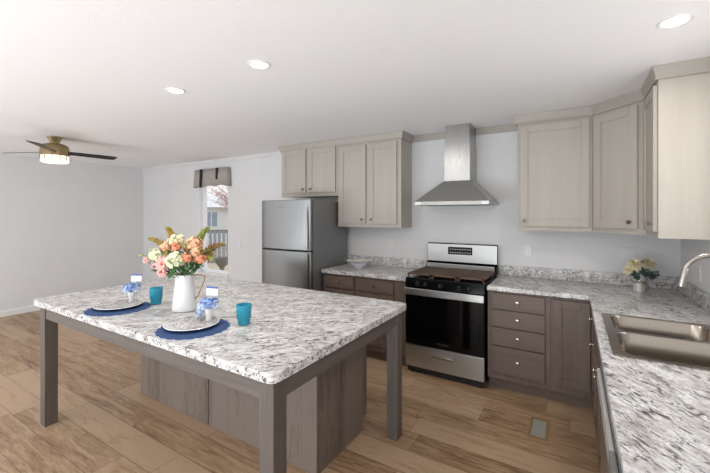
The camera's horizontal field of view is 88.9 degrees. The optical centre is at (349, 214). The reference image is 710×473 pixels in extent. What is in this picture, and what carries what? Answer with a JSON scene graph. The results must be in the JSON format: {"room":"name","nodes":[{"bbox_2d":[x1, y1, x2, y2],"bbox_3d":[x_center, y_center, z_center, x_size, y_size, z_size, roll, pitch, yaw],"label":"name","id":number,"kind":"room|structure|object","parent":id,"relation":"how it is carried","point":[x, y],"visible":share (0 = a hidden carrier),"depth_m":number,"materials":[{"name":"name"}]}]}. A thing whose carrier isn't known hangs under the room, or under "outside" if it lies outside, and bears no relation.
{"room":"kitchen","nodes":[
{"label":"kitchen","id":0,"kind":"room"},
{"bbox_2d":[0,155,142,310],"bbox_3d":[-5.963,0.314,4.339,0.120,2.447,7.110,0,0,32],"label":"wall","id":1,"kind":"structure","parent":0,"point":[70,227],"depth_m":6.08,"materials":[{"name":"paint"}]},
{"bbox_2d":[0,305,39,316],"bbox_3d":[-5.942,1.492,4.244,0.014,0.090,6.970,0,0,32],"label":"baseboard","id":2,"kind":"structure","parent":1,"relation":"attached to","point":[15,311],"depth_m":5.58,"materials":[{"name":"white wood"}]},
{"bbox_2d":[0,153,141,169],"bbox_3d":[-5.949,-0.895,4.227,0.020,0.030,6.935,0,0,32],"label":"trim","id":3,"kind":"structure","parent":1,"relation":"attached to","point":[1,154],"depth_m":6.30,"materials":[{"name":"paint"}]},
{"bbox_2d":[194,297,219,317],"bbox_3d":[-0.814,0.534,2.083,0.124,0.123,0.130,0,0,43],"label":"flowers","id":4,"kind":"object","parent":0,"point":[205,303],"visible":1,"depth_m":2.06,"materials":[{"name":"blue plant"}]},
{"bbox_2d":[0,310,598,472],"bbox_3d":[-2.491,1.597,2.193,8.282,0.120,7.110,0,0,32],"label":"floor","id":5,"kind":"structure","parent":0,"point":[105,424],"depth_m":2.62,"materials":[{"name":"brown wood"}]},
{"bbox_2d":[34,274,405,472],"bbox_3d":[-0.965,1.080,2.597,2.397,0.914,1.340,0,0,32],"label":"island table","id":6,"kind":"object","parent":5,"relation":"on","point":[292,336],"visible":0.9,"depth_m":2.08,"materials":[{"name":"stone"}]},
{"bbox_2d":[83,302,151,316],"bbox_3d":[-1.521,0.620,2.380,0.383,0.006,0.386,0,0,32],"label":"placemat","id":7,"kind":"object","parent":6,"relation":"on","point":[91,312],"visible":0.66,"depth_m":2.30,"materials":[{"name":"blue fabric"}]},
{"bbox_2d":[93,299,143,309],"bbox_3d":[-1.540,0.606,2.416,0.287,0.020,0.287,0,0,32],"label":"plate","id":8,"kind":"object","parent":7,"relation":"on","point":[119,304],"visible":0.98,"depth_m":2.43,"materials":[{"name":"white ceramic"}]},
{"bbox_2d":[128,291,134,301],"bbox_3d":[-1.521,0.574,2.522,0.050,0.071,0.048,0,0,32],"label":"bud vase","id":9,"kind":"object","parent":8,"relation":"on","point":[131,295],"visible":0.94,"depth_m":2.51,"materials":[{"name":"white ceramic"}]},
{"bbox_2d":[121,282,141,293],"bbox_3d":[-1.521,0.530,2.522,0.119,0.107,0.126,0,0,32],"label":"flowers","id":10,"kind":"object","parent":9,"relation":"in","point":[127,287],"visible":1,"depth_m":2.50,"materials":[{"name":"blue plant"}]},
{"bbox_2d":[131,274,141,298],"bbox_3d":[-1.509,0.512,2.559,0.075,0.178,0.005,0,0,0],"label":"place card","id":11,"kind":"object","parent":8,"relation":"on","point":[134,277],"visible":0.95,"depth_m":2.56,"materials":[{"name":"white paper"}]},
{"bbox_2d":[149,286,162,303],"bbox_3d":[-1.350,0.565,2.522,0.086,0.109,0.086,0,0,32],"label":"tumbler","id":12,"kind":"object","parent":6,"relation":"on","point":[155,293],"visible":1,"depth_m":2.49,"materials":[{"name":"teal glass"}]},
{"bbox_2d":[171,273,204,312],"bbox_3d":[-1.064,0.506,2.352,0.190,0.232,0.154,0,0,34],"label":"pitcher","id":13,"kind":"object","parent":6,"relation":"on","point":[184,296],"visible":0.88,"depth_m":2.31,"materials":[{"name":"white ceramic"}]},
{"bbox_2d":[156,269,175,277],"bbox_3d":[-1.136,0.401,2.294,0.167,0.162,0.048,0,0,-34],"label":"daisy","id":14,"kind":"object","parent":13,"relation":"in","point":[161,273],"visible":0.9,"depth_m":2.26,"materials":[{"name":"pink plant"}]},
{"bbox_2d":[154,255,177,274],"bbox_3d":[-1.137,0.368,2.284,0.178,0.226,0.065,0,0,-33],"label":"daisy","id":15,"kind":"object","parent":14,"relation":"on","point":[159,265],"visible":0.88,"depth_m":2.25,"materials":[{"name":"pink plant"}]},
{"bbox_2d":[163,226,175,239],"bbox_3d":[-1.156,0.280,2.379,0.152,0.402,0.082,0,0,32],"label":"flower spray","id":16,"kind":"object","parent":13,"relation":"in","point":[168,229],"visible":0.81,"depth_m":2.38,"materials":[{"name":"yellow plant"}]},
{"bbox_2d":[166,268,178,278],"bbox_3d":[-1.089,0.409,2.283,0.096,0.147,0.146,0,0,32],"label":"leaf sprig","id":17,"kind":"object","parent":13,"relation":"in","point":[170,274],"visible":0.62,"depth_m":2.24,"materials":[{"name":"green plant"}]},
{"bbox_2d":[163,251,185,274],"bbox_3d":[-1.092,0.355,2.280,0.136,0.252,0.155,0,0,32],"label":"hydrangea","id":18,"kind":"object","parent":13,"relation":"in","point":[175,258],"visible":0.89,"depth_m":2.23,"materials":[{"name":"beige plant"}]},
{"bbox_2d":[167,233,184,272],"bbox_3d":[-1.133,0.303,2.362,0.115,0.356,0.109,0,0,32],"label":"hydrangea","id":19,"kind":"object","parent":13,"relation":"in","point":[177,238],"visible":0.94,"depth_m":2.33,"materials":[{"name":"beige plant"}]},
{"bbox_2d":[147,237,169,252],"bbox_3d":[-1.207,0.314,2.373,0.256,0.335,0.078,0,0,13],"label":"flower spray","id":20,"kind":"object","parent":19,"relation":"on","point":[154,239],"visible":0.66,"depth_m":2.37,"materials":[{"name":"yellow plant"}]},
{"bbox_2d":[169,242,183,273],"bbox_3d":[-1.109,0.328,2.312,0.085,0.306,0.084,0,0,-15],"label":"carnation","id":21,"kind":"object","parent":13,"relation":"in","point":[174,246],"visible":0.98,"depth_m":2.30,"materials":[{"name":"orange plant"}]},
{"bbox_2d":[177,265,194,276],"bbox_3d":[-1.054,0.401,2.280,0.151,0.163,0.099,0,0,42],"label":"leaf sprig","id":22,"kind":"object","parent":13,"relation":"in","point":[186,272],"visible":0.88,"depth_m":2.25,"materials":[{"name":"green plant"}]},
{"bbox_2d":[181,253,193,265],"bbox_3d":[-1.043,0.361,2.292,0.138,0.241,0.084,0,0,32],"label":"carnation","id":23,"kind":"object","parent":13,"relation":"in","point":[188,258],"visible":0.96,"depth_m":2.25,"materials":[{"name":"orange plant"}]},
{"bbox_2d":[184,262,197,269],"bbox_3d":[-1.008,0.390,2.290,0.090,0.184,0.184,0,0,-20],"label":"leaf sprig","id":24,"kind":"object","parent":13,"relation":"in","point":[190,264],"visible":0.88,"depth_m":2.25,"materials":[{"name":"green plant"}]},
{"bbox_2d":[184,237,202,252],"bbox_3d":[-1.012,0.312,2.342,0.115,0.337,0.112,0,0,-24],"label":"carnation","id":25,"kind":"object","parent":13,"relation":"in","point":[193,242],"visible":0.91,"depth_m":2.31,"materials":[{"name":"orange plant"}]},
{"bbox_2d":[205,241,226,253],"bbox_3d":[-0.940,0.329,2.357,0.273,0.306,0.079,0,0,-11],"label":"flower spray","id":26,"kind":"object","parent":25,"relation":"on","point":[218,244],"visible":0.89,"depth_m":2.35,"materials":[{"name":"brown plant"}]},
{"bbox_2d":[189,249,215,272],"bbox_3d":[-0.964,0.353,2.349,0.212,0.256,0.130,0,0,32],"label":"leaf sprig","id":27,"kind":"object","parent":26,"relation":"on","point":[210,257],"visible":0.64,"depth_m":2.31,"materials":[{"name":"green plant"}]},
{"bbox_2d":[190,250,213,273],"bbox_3d":[-0.973,0.353,2.333,0.217,0.257,0.074,0,0,2],"label":"flower spray","id":28,"kind":"object","parent":27,"relation":"hanging from","point":[210,251],"visible":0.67,"depth_m":2.31,"materials":[{"name":"green plant"}]},
{"bbox_2d":[190,265,203,275],"bbox_3d":[-1.003,0.398,2.314,0.159,0.169,0.091,0,0,3],"label":"leaf sprig","id":29,"kind":"object","parent":13,"relation":"in","point":[196,266],"visible":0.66,"depth_m":2.29,"materials":[{"name":"green plant"}]},
{"bbox_2d":[190,247,203,261],"bbox_3d":[-1.006,0.339,2.324,0.166,0.284,0.087,0,0,32],"label":"carnation","id":30,"kind":"object","parent":13,"relation":"in","point":[194,251],"visible":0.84,"depth_m":2.27,"materials":[{"name":"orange plant"}]},
{"bbox_2d":[189,254,208,273],"bbox_3d":[-0.989,0.362,2.328,0.190,0.240,0.100,0,0,32],"label":"carnation","id":31,"kind":"object","parent":13,"relation":"in","point":[199,260],"visible":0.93,"depth_m":2.27,"materials":[{"name":"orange plant"}]},
{"bbox_2d":[185,246,205,274],"bbox_3d":[-0.996,0.342,2.306,0.194,0.279,0.055,0,0,19],"label":"leaf sprig","id":32,"kind":"object","parent":31,"relation":"on","point":[201,249],"visible":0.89,"depth_m":2.28,"materials":[{"name":"orange plant"}]},
{"bbox_2d":[188,226,209,269],"bbox_3d":[-1.000,0.280,2.384,0.160,0.402,0.078,0,0,-34],"label":"flower spray","id":33,"kind":"object","parent":13,"relation":"in","point":[204,231],"visible":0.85,"depth_m":2.39,"materials":[{"name":"green plant"}]},
{"bbox_2d":[159,241,183,274],"bbox_3d":[-1.163,0.328,2.343,0.153,0.306,0.083,0,0,16],"label":"carnation","id":34,"kind":"object","parent":33,"relation":"on","point":[163,244],"visible":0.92,"depth_m":2.32,"materials":[{"name":"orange plant"}]},
{"bbox_3d":[-1.180,0.391,2.338,0.152,0.181,0.140,0,0,32],"label":"daisy","id":35,"kind":"object","parent":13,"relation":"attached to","visible":0},
{"bbox_2d":[142,257,173,273],"bbox_3d":[-1.209,0.377,2.339,0.261,0.207,0.018,0,0,-5],"label":"daisy","id":36,"kind":"object","parent":35,"relation":"on","point":[145,260],"visible":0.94,"depth_m":2.33,"materials":[{"name":"pink plant"}]},
{"bbox_2d":[154,319,230,340],"bbox_3d":[-0.850,0.620,1.972,0.383,0.006,0.386,0,0,32],"label":"placemat","id":37,"kind":"object","parent":6,"relation":"on","point":[222,325],"visible":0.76,"depth_m":1.89,"materials":[{"name":"blue fabric"}]},
{"bbox_2d":[163,315,219,330],"bbox_3d":[-0.873,0.606,2.001,0.287,0.020,0.287,0,0,32],"label":"plate","id":38,"kind":"object","parent":37,"relation":"on","point":[187,323],"visible":0.91,"depth_m":2.01,"materials":[{"name":"white ceramic"}]},
{"bbox_2d":[205,307,212,320],"bbox_3d":[-0.811,0.574,2.083,0.050,0.071,0.048,0,0,32],"label":"bud vase","id":39,"kind":"object","parent":38,"relation":"on","point":[208,312],"visible":0.86,"depth_m":2.07,"materials":[{"name":"white ceramic"}]},
{"bbox_2d":[206,286,217,315],"bbox_3d":[-0.806,0.512,2.120,0.075,0.178,0.005,0,0,14],"label":"place card","id":40,"kind":"object","parent":38,"relation":"on","point":[211,290],"visible":0.94,"depth_m":2.12,"materials":[{"name":"white paper"}]},
{"bbox_2d":[236,303,251,324],"bbox_3d":[-0.601,0.565,2.053,0.086,0.109,0.086,0,0,32],"label":"tumbler","id":41,"kind":"object","parent":6,"relation":"on","point":[243,310],"visible":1,"depth_m":2.02,"materials":[{"name":"teal glass"}]},
{"bbox_2d":[141,345,366,472],"bbox_3d":[-0.828,1.147,2.888,1.885,0.779,0.642,0,0,32],"label":"base cabinet","id":42,"kind":"object","parent":5,"relation":"on","point":[325,413],"visible":0.27,"depth_m":2.43,"materials":[{"name":"brown wood"}]},
{"bbox_2d":[262,199,346,290],"bbox_3d":[-0.557,0.687,4.472,0.740,1.700,0.798,0,0,32],"label":"refrigerator","id":43,"kind":"object","parent":5,"relation":"on","point":[301,238],"visible":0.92,"depth_m":4.14,"materials":[{"name":"metal"}]},
{"bbox_2d":[323,273,407,365],"bbox_3d":[0.279,1.101,4.102,1.020,0.872,0.662,0,0,32],"label":"base cabinet","id":44,"kind":"object","parent":5,"relation":"on","point":[383,289],"visible":0.38,"depth_m":3.78,"materials":[{"name":"brown wood"}]},
{"bbox_2d":[321,255,426,280],"bbox_3d":[0.282,0.591,4.107,1.028,0.145,0.653,0,0,32],"label":"countertop","id":45,"kind":"structure","parent":44,"relation":"on","point":[388,268],"depth_m":4.14,"materials":[{"name":"stone"}]},
{"bbox_2d":[346,259,371,268],"bbox_3d":[0.103,0.575,4.169,0.313,0.094,0.313,0,0,32],"label":"bowl","id":46,"kind":"object","parent":45,"relation":"on","point":[357,263],"visible":1,"depth_m":4.12,"materials":[{"name":"white ceramic"}]},
{"bbox_2d":[404,242,497,387],"bbox_3d":[1.021,0.926,3.605,0.740,1.222,0.710,0,0,32],"label":"range","id":47,"kind":"object","parent":5,"relation":"on","point":[447,298],"visible":1,"depth_m":3.36,"materials":[{"name":"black metal"}]},
{"bbox_2d":[406,266,496,285],"bbox_3d":[1.010,0.602,3.587,0.740,0.061,0.575,0,0,32],"label":"cooktop","id":48,"kind":"object","parent":47,"relation":"in","point":[434,275],"depth_m":3.47,"materials":[{"name":"brown metal"}]},
{"bbox_2d":[488,290,550,399],"bbox_3d":[1.570,1.101,3.304,0.485,0.872,0.662,0,0,32],"label":"base cabinet","id":49,"kind":"object","parent":5,"relation":"on","point":[519,325],"visible":0.95,"depth_m":3.04,"materials":[{"name":"brown wood"}]},
{"bbox_2d":[527,416,549,441],"bbox_3d":[1.352,1.534,2.591,0.124,0.006,0.280,0,0,32],"label":"floor vent","id":50,"kind":"object","parent":5,"relation":"in","point":[538,429],"visible":1,"depth_m":2.58,"materials":[{"name":"grey metal"}]},
{"bbox_2d":[551,297,592,409],"bbox_3d":[1.907,1.101,3.110,0.292,0.872,0.637,0,0,32],"label":"base cabinet","id":51,"kind":"object","parent":5,"relation":"on","point":[571,327],"visible":0.86,"depth_m":2.85,"materials":[{"name":"brown wood"}]},
{"bbox_2d":[589,315,594,413],"bbox_3d":[1.999,1.101,2.440,0.655,0.872,0.444,0,0,32],"label":"base cabinet","id":52,"kind":"object","parent":5,"relation":"on","point":[590,318],"visible":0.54,"depth_m":2.52,"materials":[{"name":"brown wood"}]},
{"bbox_2d":[592,325,601,472],"bbox_3d":[1.633,1.101,1.848,0.655,0.872,0.938,0,0,32],"label":"base cabinet","id":53,"kind":"object","parent":5,"relation":"on","point":[597,360],"visible":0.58,"depth_m":2.06,"materials":[{"name":"brown wood"}]},
{"bbox_2d":[597,366,621,472],"bbox_3d":[1.170,1.102,1.110,0.655,0.870,0.792,0,0,32],"label":"dishwasher","id":54,"kind":"object","parent":5,"relation":"on","point":[610,461],"visible":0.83,"depth_m":1.23,"materials":[{"name":"metal"}]},
{"bbox_3d":[0.761,1.101,0.414,0.630,0.872,0.805,0,0,32],"label":"base cabinet","id":55,"kind":"object","parent":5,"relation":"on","visible":0},
{"bbox_2d":[487,265,709,472],"bbox_3d":[1.164,0.591,1.789,1.395,0.145,3.668,0,0,32],"label":"countertop","id":56,"kind":"structure","parent":55,"relation":"on","point":[660,413],"depth_m":1.39,"materials":[{"name":"stone"}]},
{"bbox_2d":[632,274,649,291],"bbox_3d":[2.351,0.553,2.934,0.098,0.138,0.104,0,0,0],"label":"vase","id":57,"kind":"object","parent":56,"relation":"on","point":[641,285],"visible":0.82,"depth_m":2.90,"materials":[{"name":"metal"}]},
{"bbox_2d":[630,270,640,280],"bbox_3d":[2.303,0.504,2.896,0.124,0.118,0.048,0,0,-21],"label":"leaf sprig","id":58,"kind":"object","parent":57,"relation":"in","point":[635,274],"visible":0.94,"depth_m":2.88,"materials":[{"name":"green plant"}]},
{"bbox_2d":[639,267,652,277],"bbox_3d":[2.325,0.490,2.877,0.080,0.145,0.112,0,0,-12],"label":"leaf sprig","id":59,"kind":"object","parent":57,"relation":"in","point":[646,272],"visible":0.88,"depth_m":2.85,"materials":[{"name":"green plant"}]},
{"bbox_2d":[640,270,658,278],"bbox_3d":[2.370,0.497,2.872,0.055,0.132,0.130,0,0,-38],"label":"leaf sprig","id":60,"kind":"object","parent":57,"relation":"in","point":[656,272],"visible":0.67,"depth_m":2.84,"materials":[{"name":"green plant"}]},
{"bbox_2d":[602,313,709,370],"bbox_3d":[1.605,0.709,1.790,0.553,0.184,0.797,0,0,32],"label":"sink","id":61,"kind":"object","parent":56,"relation":"in","point":[682,344],"visible":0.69,"depth_m":1.86,"materials":[{"name":"metal"}]},
{"bbox_2d":[677,253,709,287],"bbox_3d":[1.712,0.401,1.697,0.257,0.432,0.133,0,0,32],"label":"faucet","id":62,"kind":"object","parent":56,"relation":"on","point":[683,276],"visible":1,"depth_m":1.77,"materials":[{"name":"silver metal"}]},
{"bbox_2d":[0,0,709,167],"bbox_3d":[-2.491,-0.960,2.193,8.282,0.100,7.110,0,0,32],"label":"ceiling","id":63,"kind":"structure","parent":0,"point":[94,75],"depth_m":2.21,"materials":[{"name":"paint"}]},
{"bbox_2d":[15,136,116,163],"bbox_3d":[-3.436,-0.757,4.376,1.158,0.305,1.053,0,0,32],"label":"ceiling fan","id":64,"kind":"object","parent":63,"relation":"hanging from","point":[53,152],"visible":1,"depth_m":4.21,"materials":[{"name":"brown wood"}]},
{"bbox_2d":[165,87,185,93],"bbox_3d":[-1.283,-0.906,2.662,0.136,0.006,0.136,0,0,32],"label":"recessed light","id":65,"kind":"object","parent":63,"relation":"in","point":[172,90],"visible":1,"depth_m":2.65,"materials":[{"name":"white"}]},
{"bbox_2d":[247,60,269,69],"bbox_3d":[-0.552,-0.906,2.200,0.136,0.006,0.136,0,0,32],"label":"recessed light","id":66,"kind":"object","parent":63,"relation":"in","point":[255,64],"visible":1,"depth_m":2.19,"materials":[{"name":"white"}]},
{"bbox_2d":[656,13,694,28],"bbox_3d":[1.530,-0.906,1.705,0.136,0.006,0.136,0,0,32],"label":"recessed light","id":67,"kind":"object","parent":63,"relation":"in","point":[678,20],"visible":1,"depth_m":1.70,"materials":[{"name":"white ceramic"}]},
{"bbox_2d":[143,131,680,282],"bbox_3d":[-0.659,0.314,5.157,8.042,2.447,0.140,0,0,32],"label":"wall","id":68,"kind":"structure","parent":0,"point":[170,199],"depth_m":4.13,"materials":[{"name":"paint"}]},
{"bbox_2d":[142,152,281,170],"bbox_3d":[-2.461,-0.882,6.168,3.913,0.055,0.035,0,0,32],"label":"trim","id":69,"kind":"structure","parent":68,"relation":"attached to","point":[272,154],"depth_m":6.00,"materials":[{"name":"paint"}]},
{"bbox_2d":[196,186,228,277],"bbox_3d":[-2.280,0.221,6.139,0.825,1.608,0.165,0,0,32],"label":"window","id":70,"kind":"structure","parent":68,"relation":"in","point":[202,192],"depth_m":6.33,"materials":[{"name":"white plastic"}]},
{"bbox_2d":[193,167,231,187],"bbox_3d":[-2.314,-0.603,6.032,0.881,0.310,0.111,0,0,32],"label":"valance","id":71,"kind":"object","parent":68,"relation":"attached to","point":[214,177],"visible":1,"depth_m":5.96,"materials":[{"name":"beige fabric"}]},
{"bbox_2d":[282,146,337,197],"bbox_3d":[-0.465,-0.567,4.747,0.910,0.683,0.349,0,0,32],"label":"upper cabinet","id":72,"kind":"object","parent":68,"relation":"attached to","point":[310,173],"visible":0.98,"depth_m":4.59,"materials":[{"name":"beige wood"}]},
{"bbox_2d":[278,130,413,152],"bbox_3d":[-0.108,-0.869,4.536,1.802,0.082,0.336,0,0,32],"label":"trim","id":73,"kind":"structure","parent":68,"relation":"attached to","point":[401,134],"depth_m":4.27,"materials":[{"name":"beige wood"}]},
{"bbox_2d":[338,139,411,227],"bbox_3d":[0.276,-0.380,4.289,0.828,1.057,0.349,0,0,32],"label":"upper cabinet","id":74,"kind":"object","parent":68,"relation":"attached to","point":[375,178],"visible":0.98,"depth_m":4.13,"materials":[{"name":"beige wood"}]},
{"bbox_2d":[351,255,426,267],"bbox_3d":[0.448,0.570,4.376,1.028,0.104,0.020,0,0,32],"label":"backsplash","id":75,"kind":"structure","parent":68,"relation":"attached to","point":[376,260],"depth_m":4.32,"materials":[{"name":"stone"}]},
{"bbox_2d":[413,132,444,141],"bbox_3d":[0.926,-0.873,4.082,0.443,0.075,0.022,0,0,32],"label":"trim","id":76,"kind":"structure","parent":68,"relation":"attached to","point":[441,135],"depth_m":4.09,"materials":[{"name":"beige wood"}]},
{"bbox_2d":[415,123,497,205],"bbox_3d":[1.091,-0.498,3.717,0.730,0.819,0.465,0,0,32],"label":"range hood","id":77,"kind":"object","parent":68,"relation":"attached to","point":[459,187],"visible":1,"depth_m":3.64,"materials":[{"name":"metal"}]},
{"bbox_2d":[476,123,516,134],"bbox_3d":[1.509,-0.873,3.721,0.406,0.075,0.022,0,0,32],"label":"trim","id":78,"kind":"structure","parent":68,"relation":"attached to","point":[507,127],"depth_m":3.71,"materials":[{"name":"beige wood"}]},
{"bbox_2d":[524,245,531,256],"bbox_3d":[1.758,0.360,3.576,0.076,0.116,0.008,0,0,32],"label":"wall outlet","id":79,"kind":"object","parent":68,"relation":"attached to","point":[527,248],"visible":1,"depth_m":3.57,"materials":[{"name":"white plastic"}]},
{"bbox_2d":[517,116,591,231],"bbox_3d":[1.862,-0.380,3.309,0.575,1.057,0.349,0,0,32],"label":"upper cabinet","id":80,"kind":"object","parent":68,"relation":"attached to","point":[554,158],"visible":0.94,"depth_m":3.18,"materials":[{"name":"beige wood"}]},
{"bbox_2d":[499,265,676,289],"bbox_3d":[2.114,0.570,3.346,1.373,0.104,0.020,0,0,32],"label":"backsplash","id":81,"kind":"structure","parent":68,"relation":"attached to","point":[663,282],"depth_m":3.32,"materials":[{"name":"stone"}]},
{"bbox_2d":[513,56,709,125],"bbox_3d":[1.887,-0.869,2.827,0.421,0.082,1.647,0,0,-17],"label":"trim","id":82,"kind":"structure","parent":68,"relation":"attached to","point":[699,65],"depth_m":2.71,"materials":[{"name":"beige wood"}]},
{"bbox_2d":[592,100,645,234],"bbox_3d":[2.299,-0.380,2.883,0.614,1.057,0.614,0,0,32],"label":"upper cabinet","id":83,"kind":"object","parent":68,"relation":"attached to","point":[617,134],"visible":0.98,"depth_m":2.81,"materials":[{"name":"beige wood"}]},
{"bbox_2d":[619,247,635,260],"bbox_3d":[2.425,0.347,3.163,0.115,0.116,0.008,0,0,32],"label":"wall outlet","id":84,"kind":"object","parent":68,"relation":"attached to","point":[625,253],"visible":0.95,"depth_m":3.16,"materials":[{"name":"white plastic"}]},
{"bbox_2d":[622,267,632,274],"bbox_3d":[2.282,0.501,2.938,0.122,0.164,0.078,0,0,32],"label":"chrysanthemum","id":85,"kind":"object","parent":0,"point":[626,270],"visible":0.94,"depth_m":2.94,"materials":[{"name":"beige plant"}]},
{"bbox_2d":[626,258,643,272],"bbox_3d":[2.299,0.468,2.923,0.129,0.229,0.126,0,0,32],"label":"chrysanthemum","id":86,"kind":"object","parent":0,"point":[635,264],"visible":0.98,"depth_m":2.90,"materials":[{"name":"beige plant"}]},
{"bbox_2d":[641,257,655,273],"bbox_3d":[2.402,0.463,2.917,0.125,0.239,0.139,0,0,32],"label":"chrysanthemum","id":87,"kind":"object","parent":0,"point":[649,263],"visible":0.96,"depth_m":2.90,"materials":[{"name":"yellow plant"}]},
{"bbox_2d":[681,239,709,294],"bbox_3d":[0.980,0.314,0.047,0.120,2.447,7.110,0,0,32],"label":"wall","id":88,"kind":"structure","parent":0,"point":[690,248],"depth_m":2.60,"materials":[{"name":"paint"}]},
{"bbox_2d":[643,72,709,239],"bbox_3d":[2.130,-0.380,2.356,0.349,1.057,0.456,0,0,32],"label":"upper cabinet","id":89,"kind":"object","parent":88,"relation":"attached to","point":[676,110],"visible":0.97,"depth_m":2.18,"materials":[{"name":"beige wood"}]},
{"bbox_2d":[677,277,709,312],"bbox_3d":[1.749,0.570,1.428,0.020,0.104,3.668,0,0,32],"label":"backsplash","id":90,"kind":"structure","parent":88,"relation":"attached to","point":[700,297],"depth_m":2.52,"materials":[{"name":"stone"}]},
{"bbox_2d":[697,264,701,281],"bbox_3d":[2.437,0.410,2.526,0.008,0.116,0.076,0,0,32],"label":"wall outlet","id":91,"kind":"object","parent":88,"relation":"attached to","point":[699,267],"visible":1,"depth_m":2.51,"materials":[{"name":"white plastic"}]},
{"bbox_3d":[-1.243,0.369,2.344,0.261,0.226,0.204,0,0,32],"label":"flower spray","id":92,"kind":"object","parent":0,"visible":0},
{"bbox_2d":[146,247,181,274],"bbox_3d":[-1.203,0.348,2.357,0.220,0.267,0.121,0,0,-30],"label":"hydrangea","id":93,"kind":"object","parent":92,"relation":"attached to","point":[154,254],"visible":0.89,"depth_m":2.30,"materials":[{"name":"beige plant"}]},
{"label":"outside","id":94,"kind":"structure","parent":0,"visible":0},
{"bbox_2d":[207,263,227,270],"bbox_3d":[-2.550,1.542,8.236,6.000,0.090,3.070,0,0,32],"label":"floor","id":95,"kind":"structure","parent":94,"point":[209,265],"depth_m":10.37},
{"bbox_2d":[214,257,227,269],"bbox_3d":[-2.867,1.236,8.109,0.330,0.519,0.330,0,0,32],"label":"bowl","id":96,"kind":"object","parent":95,"relation":"on","point":[221,262],"visible":0.56,"depth_m":8.02,"materials":[{"name":"grey stone"}]},
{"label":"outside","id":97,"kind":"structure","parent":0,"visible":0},
{"bbox_2d":[207,247,226,259],"bbox_3d":[-5.797,2.262,29.607,39.000,0.050,35.730,0,0,32],"label":"ground","id":98,"kind":"structure","parent":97,"point":[221,247],"depth_m":21.17,"materials":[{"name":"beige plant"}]},
{"bbox_2d":[207,194,227,247],"bbox_3d":[-9.811,0.387,26.758,12.800,3.700,6.000,0,0,-20],"label":"house","id":99,"kind":"structure","parent":98,"relation":"on","point":[217,219],"depth_m":24.43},
{"bbox_2d":[207,230,227,264],"bbox_3d":[-5.185,1.387,14.142,10.120,1.700,0.176,0,0,-20],"label":"fence","id":100,"kind":"object","parent":98,"relation":"on","point":[210,232],"visible":0.05,"depth_m":14.09,"materials":[{"name":"grey wood"}]},
{"bbox_2d":[207,185,227,211],"bbox_3d":[-5.889,-0.282,19.433,5.544,5.048,5.680,0,0,45],"label":"tree","id":101,"kind":"object","parent":98,"relation":"on","point":[224,201],"visible":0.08,"depth_m":18.68,"materials":[{"name":"plant"}]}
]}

